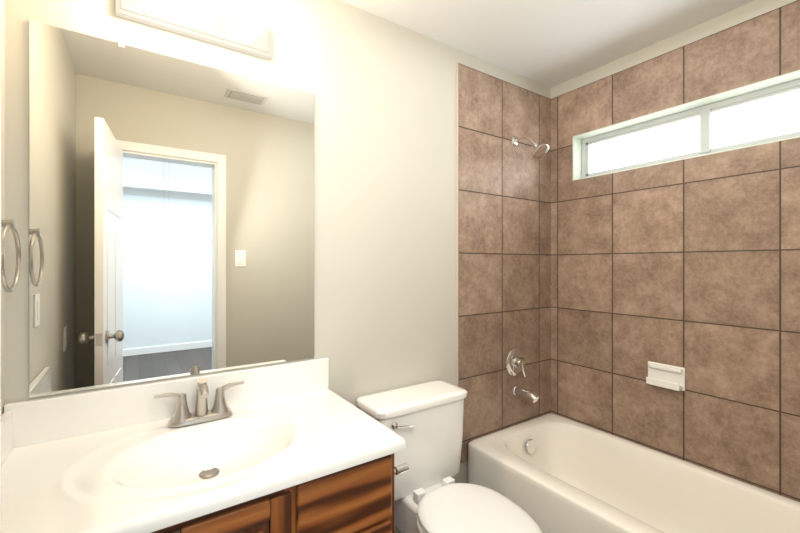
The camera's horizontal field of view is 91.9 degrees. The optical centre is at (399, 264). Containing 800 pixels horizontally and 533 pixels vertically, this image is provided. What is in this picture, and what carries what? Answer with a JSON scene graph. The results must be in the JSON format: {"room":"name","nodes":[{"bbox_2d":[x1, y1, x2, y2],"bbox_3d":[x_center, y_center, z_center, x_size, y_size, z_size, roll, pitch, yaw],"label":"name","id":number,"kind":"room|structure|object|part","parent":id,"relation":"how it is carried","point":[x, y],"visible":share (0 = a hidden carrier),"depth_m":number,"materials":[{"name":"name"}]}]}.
{"room":"bathroom","nodes":[
{"label":"bathroom","id":0,"kind":"room"},
{"bbox_2d":[1,0,4,414],"bbox_3d":[-0.699,0.110,0.379,0.120,2.440,1.570,0,0,-34],"label":"wall","id":1,"kind":"structure","parent":0,"point":[2,194],"depth_m":1.05,"materials":[{"name":"beige paint"}]},
{"bbox_2d":[0,0,0,532],"bbox_3d":[-0.327,0.313,0.216,0.179,2.010,0.608,0,0,-34],"label":"door leaf","id":2,"kind":"structure","parent":1,"relation":"in","point":[0,266],"depth_m":0.47,"materials":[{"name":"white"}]},
{"bbox_2d":[1,219,20,291],"bbox_3d":[-0.980,-0.027,0.950,0.052,0.195,0.170,0,0,-34],"label":"towel ring","id":3,"kind":"object","parent":1,"relation":"attached to","point":[6,225],"visible":1,"depth_m":0.95,"materials":[{"name":"silver metal"}]},
{"bbox_2d":[5,0,550,532],"bbox_3d":[-0.103,0.110,1.800,2.697,2.440,0.120,0,0,-34],"label":"wall","id":4,"kind":"structure","parent":0,"point":[383,90],"depth_m":1.67,"materials":[{"name":"beige paint"}]},
{"bbox_2d":[29,20,313,397],"bbox_3d":[-0.694,-0.162,1.323,0.841,1.075,0.010,0,0,-34],"label":"mirror","id":5,"kind":"object","parent":4,"relation":"attached to","point":[171,217],"visible":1,"depth_m":1.26,"materials":[{"name":"clear glass"}]},
{"bbox_2d":[116,0,271,59],"bbox_3d":[-0.647,-0.823,1.273,0.470,0.105,0.144,0,0,-34],"label":"sconce","id":6,"kind":"object","parent":4,"relation":"attached to","point":[208,22],"visible":1,"depth_m":1.29,"materials":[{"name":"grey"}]},
{"bbox_2d":[456,62,457,385],"bbox_3d":[0.295,-0.003,1.990,0.007,2.065,0.010,0,0,-34],"label":"trim","id":7,"kind":"structure","parent":4,"relation":"attached to","point":[457,224],"depth_m":1.98,"materials":[{"name":"beige"}]},
{"bbox_2d":[458,63,550,463],"bbox_3d":[0.621,-0.003,2.211,0.780,2.065,0.009,0,0,-34],"label":"tile","id":8,"kind":"structure","parent":4,"relation":"attached to","point":[504,246],"depth_m":2.17,"materials":[{"name":"brown tile"}]},
{"bbox_2d":[506,348,538,402],"bbox_3d":[0.705,0.626,2.174,0.158,0.279,0.145,0,0,-34],"label":"tub faucet","id":9,"kind":"object","parent":8,"relation":"attached to","point":[515,362],"visible":1,"depth_m":2.19,"materials":[{"name":"silver metal"}]},
{"bbox_2d":[511,136,548,158],"bbox_3d":[0.724,-0.658,2.146,0.098,0.166,0.213,0,0,-34],"label":"shower head","id":10,"kind":"object","parent":8,"relation":"attached to","point":[540,151],"visible":1,"depth_m":2.10},
{"bbox_2d":[340,0,754,87],"bbox_3d":[0.336,-1.150,1.149,2.697,0.080,1.690,0,0,-34],"label":"ceiling","id":11,"kind":"structure","parent":0,"point":[550,43],"depth_m":1.80,"materials":[{"name":"paint"}]},
{"bbox_2d":[551,0,796,138],"bbox_3d":[1.438,0.110,1.820,0.120,2.440,1.570,0,0,-34],"label":"wall","id":12,"kind":"structure","parent":0,"point":[746,12],"depth_m":1.87,"materials":[{"name":"beige paint"}]},
{"bbox_2d":[551,0,799,501],"bbox_3d":[1.351,-0.003,1.834,0.009,2.065,1.449,0,0,-34],"label":"tile","id":13,"kind":"structure","parent":12,"relation":"attached to","point":[691,266],"depth_m":1.81,"materials":[{"name":"brown tile"}]},
{"bbox_2d":[646,361,684,390],"bbox_3d":[1.284,0.545,1.880,0.050,0.110,0.160,0,0,-34],"label":"soap dish","id":14,"kind":"object","parent":13,"relation":"attached to","point":[672,377],"visible":1,"depth_m":1.87,"materials":[{"name":"white ceramic"}]},
{"bbox_2d":[573,70,799,180],"bbox_3d":[1.412,-0.628,1.810,0.084,0.264,1.248,0,0,-34],"label":"window frame","id":15,"kind":"structure","parent":12,"relation":"attached to","point":[578,139],"depth_m":1.87,"materials":[{"name":"white paint"}]},
{"bbox_2d":[582,79,799,177],"bbox_3d":[1.461,-0.628,1.843,0.046,0.252,1.236,0,0,-34],"label":"window","id":16,"kind":"structure","parent":12,"relation":"in","point":[770,117],"depth_m":1.84,"materials":[{"name":"white glass"}]},
{"bbox_3d":[1.083,1.360,-0.711,5.400,0.060,5.610,0,0,-34],"label":"floor","id":17,"kind":"structure","parent":0,"visible":0},
{"bbox_2d":[1,358,408,532],"bbox_3d":[-0.508,0.849,1.108,1.007,0.962,0.569,0,0,-34],"label":"bathroom vanity","id":18,"kind":"object","parent":17,"relation":"on","point":[297,447],"visible":1,"depth_m":1.07,"materials":[{"name":"white ceramic"}]},
{"bbox_2d":[153,377,244,427],"bbox_3d":[-0.631,0.436,1.236,0.262,0.136,0.121,0,0,-34],"label":"faucet","id":19,"kind":"object","parent":18,"relation":"on","point":[220,414],"depth_m":1.24,"materials":[{"name":"silver metal"}]},
{"bbox_3d":[-0.009,0.640,1.200,0.078,0.045,0.046,0,0,-34],"label":"post","id":20,"kind":"part","parent":18,"relation":"part of","materials":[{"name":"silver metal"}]},
{"bbox_2d":[357,380,541,532],"bbox_3d":[0.204,0.949,1.486,0.476,0.762,0.735,0,0,-34],"label":"toilet","id":21,"kind":"object","parent":17,"relation":"on","point":[424,420],"visible":0.92,"depth_m":1.56,"materials":[{"name":"white ceramic"}]},
{"bbox_3d":[0.010,0.636,1.528,0.091,0.032,0.036,0,0,-34],"label":"lever","id":22,"kind":"part","parent":21,"relation":"part of","materials":[{"name":"silver metal"}]},
{"bbox_3d":[0.060,0.772,1.699,0.452,0.345,0.200,0,0,-34],"label":"tank","id":23,"kind":"part","parent":21,"relation":"part of","materials":[{"name":"white ceramic"}]},
{"bbox_3d":[0.060,0.585,1.699,0.476,0.033,0.220,0,0,-34],"label":"lid","id":24,"kind":"part","parent":21,"relation":"part of","materials":[{"name":"white ceramic"}]},
{"bbox_3d":[0.270,0.918,1.387,0.372,0.043,0.498,0,0,-34],"label":"seat","id":25,"kind":"part","parent":21,"relation":"part of","materials":[{"name":"white plastic"}]},
{"bbox_2d":[468,413,799,532],"bbox_3d":[1.046,1.127,1.624,0.727,0.405,1.435,0,0,-34],"label":"bathtub","id":26,"kind":"object","parent":17,"relation":"on","point":[550,473],"visible":0.98,"depth_m":1.80,"materials":[{"name":"white ceramic"}]}
]}

